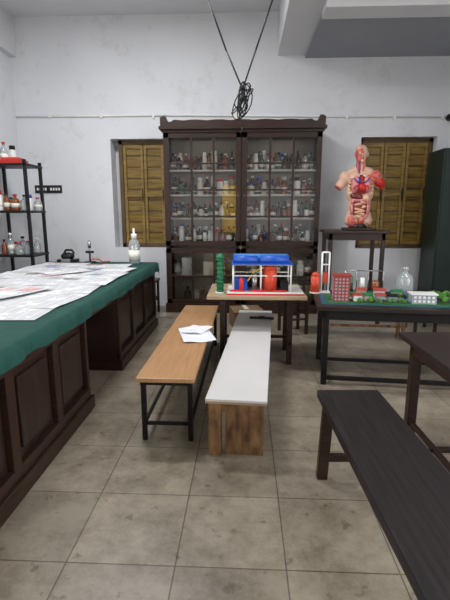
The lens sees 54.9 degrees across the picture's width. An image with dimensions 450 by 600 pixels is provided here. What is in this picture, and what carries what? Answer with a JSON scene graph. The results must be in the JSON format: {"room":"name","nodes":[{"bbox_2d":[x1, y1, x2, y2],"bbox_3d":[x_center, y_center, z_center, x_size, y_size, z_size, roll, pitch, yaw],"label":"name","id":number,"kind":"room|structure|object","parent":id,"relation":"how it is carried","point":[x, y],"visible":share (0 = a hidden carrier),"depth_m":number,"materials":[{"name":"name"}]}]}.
{"room":"science classroom","nodes":[
{"label":"science classroom","id":0,"kind":"room"},
{"bbox_2d":[0,51,28,272],"bbox_3d":[-3.548,-1.196,2.144,0.200,4.500,9.550,1,11,3],"label":"wall","id":1,"kind":"structure","parent":0,"point":[8,131],"depth_m":6.51,"materials":[{"name":"paint"}]},
{"bbox_2d":[0,0,280,16],"bbox_3d":[0.026,-3.301,1.607,7.350,0.160,10.050,1,11,3],"label":"ceiling","id":2,"kind":"structure","parent":0,"point":[15,8],"depth_m":6.10,"materials":[{"name":"paint"}]},
{"bbox_2d":[0,6,16,56],"bbox_3d":[-3.398,-2.979,1.779,0.100,0.540,9.550,1,11,3],"label":"beam","id":3,"kind":"structure","parent":2,"relation":"attached to","point":[7,35],"depth_m":6.25,"materials":[{"name":"paint"}]},
{"bbox_2d":[207,0,272,133],"bbox_3d":[0.026,-2.514,3.578,1.263,2.165,0.090,1,11,3],"label":"hanging cable","id":4,"kind":"object","parent":2,"relation":"hanging from","point":[242,96],"visible":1,"depth_m":3.69,"materials":[{"name":"black rubber"}]},
{"bbox_2d":[278,0,325,55],"bbox_3d":[0.758,-2.922,1.599,0.400,0.580,9.550,1,11,3],"label":"beam","id":5,"kind":"structure","parent":2,"relation":"attached to","point":[298,19],"depth_m":5.38,"materials":[{"name":"paint"}]},
{"bbox_2d":[322,0,449,18],"bbox_3d":[2.372,-3.505,4.700,2.540,0.660,0.300,1,11,3],"label":"cross beam","id":6,"kind":"structure","parent":2,"relation":"attached to","point":[333,9],"depth_m":4.73,"materials":[{"name":"paint"}]},
{"bbox_2d":[0,305,449,599],"bbox_3d":[0.026,1.091,2.490,7.350,0.120,10.050,1,11,3],"label":"floor","id":7,"kind":"structure","parent":0,"point":[117,514],"depth_m":2.30,"materials":[{"name":"tile"}]},
{"bbox_2d":[0,159,48,270],"bbox_3d":[-2.922,-0.833,6.176,0.600,2.200,0.480,1,11,3],"label":"metal rack","id":8,"kind":"object","parent":7,"relation":"on","point":[23,165],"visible":0.56,"depth_m":6.07,"materials":[{"name":"black metal"}]},
{"bbox_2d":[0,142,28,163],"label":"bottles","id":9,"kind":"object","parent":8,"relation":"in","point":[4,158],"depth_m":5.78,"materials":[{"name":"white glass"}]},
{"bbox_2d":[1,233,40,254],"label":"bottles","id":10,"kind":"object","parent":8,"relation":"in","point":[14,247],"depth_m":6.08,"materials":[{"name":"clear glass"}]},
{"bbox_2d":[0,190,42,210],"label":"bottles","id":11,"kind":"object","parent":8,"relation":"in","point":[15,204],"depth_m":5.93,"materials":[{"name":"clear glass"}]},
{"bbox_2d":[0,274,157,527],"bbox_3d":[-1.785,0.441,3.290,1.510,0.840,5.410,1,11,3],"label":"counter","id":12,"kind":"object","parent":7,"relation":"on","point":[46,397],"depth_m":2.78,"materials":[{"name":"brown wood"}]},
{"bbox_2d":[0,262,158,374],"bbox_3d":[-1.784,0.141,3.241,1.572,0.251,5.492,1,11,3],"label":"tablecloth","id":13,"kind":"object","parent":12,"relation":"on","point":[18,338],"visible":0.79,"depth_m":2.78,"materials":[{"name":"fabric"}]},
{"bbox_2d":[0,262,134,319],"bbox_3d":[-1.770,-0.171,4.062,1.400,0.028,3.023,1,11,3],"label":"newspapers","id":14,"kind":"object","parent":13,"relation":"on","point":[29,292],"visible":1,"depth_m":3.92,"materials":[{"name":"white paper"}]},
{"bbox_2d":[57,249,79,262],"bbox_3d":[-2.091,-0.588,5.763,0.240,0.184,0.170,1,11,3],"label":"weighing balance","id":15,"kind":"object","parent":13,"relation":"on","point":[66,257],"visible":1,"depth_m":5.71,"materials":[{"name":"black paint"}]},
{"bbox_2d":[84,240,109,263],"bbox_3d":[-1.704,-0.640,5.729,0.336,0.300,0.160,1,11,3],"label":"burner","id":16,"kind":"object","parent":13,"relation":"on","point":[89,242],"visible":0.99,"depth_m":5.73,"materials":[{"name":"black paint"}]},
{"bbox_2d":[129,228,139,263],"bbox_3d":[-1.176,-0.698,5.611,0.147,0.460,0.147,1,11,3],"label":"wash bottle","id":17,"kind":"object","parent":13,"relation":"on","point":[134,255],"visible":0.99,"depth_m":5.58,"materials":[{"name":"white"}]},
{"bbox_2d":[155,278,159,315],"bbox_3d":[-1.161,-0.052,6.527,0.320,0.530,0.320,1,11,3],"label":"wooden stool","id":18,"kind":"object","parent":7,"relation":"on","point":[157,296],"visible":0.27,"depth_m":6.61,"materials":[{"name":"brown wood"}]},
{"bbox_2d":[135,305,218,440],"bbox_3d":[-0.325,0.508,3.920,0.380,0.460,2.250,1,11,3],"label":"wooden bench","id":19,"kind":"object","parent":7,"relation":"on","point":[174,362],"visible":0.96,"depth_m":3.13,"materials":[{"name":"brown wood"}]},
{"bbox_2d":[178,325,215,341],"bbox_3d":[-0.233,0.284,3.790,0.316,0.022,0.522,-2,12,-11],"label":"paper sheets","id":20,"kind":"object","parent":19,"relation":"on","point":[194,333],"visible":1,"depth_m":3.75,"materials":[{"name":"white paper"}]},
{"bbox_2d":[205,310,271,455],"bbox_3d":[0.213,0.553,3.895,0.380,0.380,2.502,1,11,7],"label":"bench","id":21,"kind":"object","parent":7,"relation":"on","point":[238,388],"visible":0.97,"depth_m":2.79,"materials":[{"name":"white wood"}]},
{"bbox_2d":[249,316,273,319],"bbox_3d":[0.396,0.189,4.665,0.260,0.030,0.040,2,12,11],"label":"ruler","id":22,"kind":"object","parent":21,"relation":"on","point":[251,317],"visible":1,"depth_m":4.65,"materials":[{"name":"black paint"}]},
{"bbox_2d":[158,114,326,313],"bbox_3d":[0.252,-1.233,6.551,2.360,2.837,0.520,1,11,3],"label":"tall cabinet","id":23,"kind":"object","parent":7,"relation":"on","point":[195,137],"visible":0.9,"depth_m":6.44,"materials":[{"name":"brown wood"}]},
{"bbox_2d":[174,256,191,274],"label":"bottles","id":24,"kind":"object","parent":23,"relation":"in","point":[186,260],"depth_m":6.65,"materials":[{"name":"white glass"}]},
{"bbox_2d":[171,151,234,193],"label":"bottles","id":25,"kind":"object","parent":23,"relation":"in","point":[204,159],"depth_m":6.40,"materials":[{"name":"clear glass"}]},
{"bbox_2d":[172,199,234,217],"label":"bottles","id":26,"kind":"object","parent":23,"relation":"in","point":[181,210],"depth_m":6.51,"materials":[{"name":"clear glass"}]},
{"bbox_2d":[173,224,235,240],"label":"bottles","id":27,"kind":"object","parent":23,"relation":"in","point":[179,235],"depth_m":6.56,"materials":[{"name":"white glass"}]},
{"bbox_2d":[246,150,313,240],"label":"bottles","id":28,"kind":"object","parent":23,"relation":"in","point":[255,234],"depth_m":6.44,"materials":[{"name":"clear glass"}]},
{"bbox_2d":[292,256,311,275],"label":"bottles","id":29,"kind":"object","parent":23,"relation":"in","point":[307,267],"depth_m":6.57,"materials":[{"name":"white glass"}]},
{"bbox_2d":[229,305,262,327],"bbox_3d":[0.285,0.222,5.869,0.400,0.253,0.370,-2,11,-9],"label":"cardboard box","id":30,"kind":"object","parent":7,"relation":"on","point":[233,310],"visible":0.48,"depth_m":5.83,"materials":[{"name":"cardboard"}]},
{"bbox_2d":[207,284,307,364],"bbox_3d":[0.321,0.246,4.563,0.960,0.720,0.750,1,11,3],"label":"table","id":31,"kind":"object","parent":7,"relation":"on","point":[286,337],"visible":0.7,"depth_m":4.30,"materials":[{"name":"brown wood"}]},
{"bbox_2d":[215,253,224,292],"bbox_3d":[-0.047,-0.266,4.288,0.100,0.390,0.100,1,11,3],"label":"tower","id":32,"kind":"object","parent":31,"relation":"on","point":[219,258],"visible":1,"depth_m":4.26,"materials":[{"name":"green paint"}]},
{"bbox_2d":[227,254,303,295],"bbox_3d":[0.396,-0.270,4.346,0.740,0.375,0.424,1,11,3],"label":"model","id":33,"kind":"object","parent":31,"relation":"on","point":[269,282],"visible":1,"depth_m":4.21},
{"bbox_2d":[277,294,310,334],"bbox_3d":[0.864,0.168,5.508,0.320,0.500,0.320,-3,12,-14],"label":"wooden stool","id":34,"kind":"object","parent":7,"relation":"on","point":[297,319],"visible":0.55,"depth_m":5.56,"materials":[{"name":"brown wood"}]},
{"bbox_2d":[319,229,389,323],"bbox_3d":[1.765,-0.343,6.098,0.820,1.270,0.600,1,11,3],"label":"pedestal stand","id":35,"kind":"object","parent":7,"relation":"on","point":[330,235],"visible":0.66,"depth_m":5.79,"materials":[{"name":"brown wood"}]},
{"bbox_2d":[335,145,385,229],"bbox_3d":[1.817,-1.507,5.826,0.664,1.115,0.330,2,12,9],"label":"model","id":36,"kind":"object","parent":35,"relation":"on","point":[360,180],"visible":1,"depth_m":5.75},
{"bbox_2d":[322,322,405,340],"bbox_3d":[1.684,0.240,5.280,1.000,0.450,0.280,1,11,5],"label":"bench","id":37,"kind":"object","parent":7,"relation":"on","point":[397,326],"visible":0.21,"depth_m":5.28,"materials":[{"name":"brown wood"}]},
{"bbox_2d":[313,290,449,385],"bbox_3d":[1.710,0.353,4.031,1.750,0.720,0.850,2,11,8],"label":"wooden table","id":38,"kind":"object","parent":7,"relation":"on","point":[326,312],"visible":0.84,"depth_m":3.71,"materials":[{"name":"brown wood"}]},
{"bbox_2d":[309,272,319,293],"bbox_3d":[0.892,-0.173,4.284,0.110,0.210,0.110,1,11,3],"label":"model","id":39,"kind":"object","parent":38,"relation":"on","point":[315,277],"visible":1,"depth_m":4.25},
{"bbox_2d":[319,251,330,292],"bbox_3d":[0.994,-0.276,4.289,0.100,0.409,0.080,1,11,3],"label":"model","id":40,"kind":"object","parent":38,"relation":"on","point":[324,274],"visible":0.98,"depth_m":4.29},
{"bbox_2d":[345,270,383,292],"bbox_3d":[1.378,-0.183,4.290,0.400,0.226,0.120,2,11,8],"label":"stand","id":41,"kind":"object","parent":38,"relation":"on","point":[375,284],"visible":0.7,"depth_m":4.29,"materials":[{"name":"white metal"}]},
{"bbox_2d":[319,273,449,307],"bbox_3d":[1.493,-0.113,3.881,1.240,0.250,0.460,2,11,8],"label":"model","id":42,"kind":"object","parent":38,"relation":"on","point":[340,295],"visible":1,"depth_m":3.80,"materials":[{"name":"red paint"},{"name":"green foliage"},{"name":"white plastic"}]},
{"bbox_2d":[395,267,413,295],"bbox_3d":[1.739,-0.185,4.191,0.156,0.270,0.156,1,11,3],"label":"bottle","id":43,"kind":"object","parent":38,"relation":"on","point":[405,290],"visible":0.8,"depth_m":4.21,"materials":[{"name":"clear glass"}]},
{"bbox_2d":[316,390,449,599],"bbox_3d":[0.707,0.960,1.570,0.360,0.501,2.000,0,11,0],"label":"wooden bench","id":44,"kind":"object","parent":7,"relation":"on","point":[406,487],"visible":1,"depth_m":1.69,"materials":[{"name":"brown wood"}]},
{"bbox_2d":[406,290,436,331],"bbox_3d":[2.551,0.144,5.629,0.320,0.500,0.320,-1,11,-3],"label":"wooden stool","id":45,"kind":"object","parent":7,"relation":"on","point":[414,324],"visible":0.09,"depth_m":5.54,"materials":[{"name":"brown wood"}]},
{"bbox_2d":[398,332,449,472],"bbox_3d":[1.754,0.657,2.519,1.200,0.720,0.900,0,11,1],"label":"wooden table","id":46,"kind":"object","parent":7,"relation":"on","point":[432,349],"visible":0.86,"depth_m":2.71,"materials":[{"name":"brown wood"}]},
{"bbox_2d":[417,148,449,292],"bbox_3d":[3.295,-0.935,6.279,0.650,2.360,0.535,1,11,3],"label":"tall cabinet","id":47,"kind":"object","parent":7,"relation":"on","point":[434,267],"visible":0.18,"depth_m":6.14,"materials":[{"name":"green metal"}]},
{"bbox_2d":[10,12,449,305],"bbox_3d":[0.247,-2.137,6.829,7.350,4.500,0.340,1,11,3],"label":"wall","id":48,"kind":"structure","parent":0,"point":[138,64],"depth_m":6.49,"materials":[{"name":"paint"}]},
{"bbox_2d":[35,185,61,192],"bbox_3d":[-2.798,-1.756,6.863,0.430,0.120,0.018,1,11,3],"label":"switchboard","id":49,"kind":"object","parent":48,"relation":"attached to","point":[47,188],"visible":0.84,"depth_m":6.86,"materials":[{"name":"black plastic"}]},
{"bbox_2d":[118,140,165,246],"bbox_3d":[-1.289,-1.693,6.980,0.775,1.660,0.118,1,11,3],"label":"window","id":50,"kind":"structure","parent":48,"relation":"in","point":[141,162],"depth_m":6.96,"materials":[{"name":"brown wood"}]},
{"bbox_2d":[16,111,449,120],"bbox_3d":[0.196,-2.725,6.458,6.830,0.180,0.160,1,11,3],"label":"conduit","id":51,"kind":"object","parent":48,"relation":"attached to","point":[101,116],"visible":0.97,"depth_m":6.50,"materials":[{"name":"white plastic"}]},
{"bbox_2d":[355,138,433,247],"bbox_3d":[2.619,-1.658,6.807,1.110,1.660,0.117,1,11,3],"label":"window","id":52,"kind":"structure","parent":48,"relation":"in","point":[398,207],"depth_m":6.77,"materials":[{"name":"brown wood"}]},
{"bbox_2d":[305,13,449,57],"bbox_3d":[2.411,-3.456,5.576,2.540,0.140,1.400,1,11,3],"label":"ceiling","id":53,"kind":"structure","parent":0,"point":[410,36],"depth_m":5.59,"materials":[{"name":"paint"}]}
]}

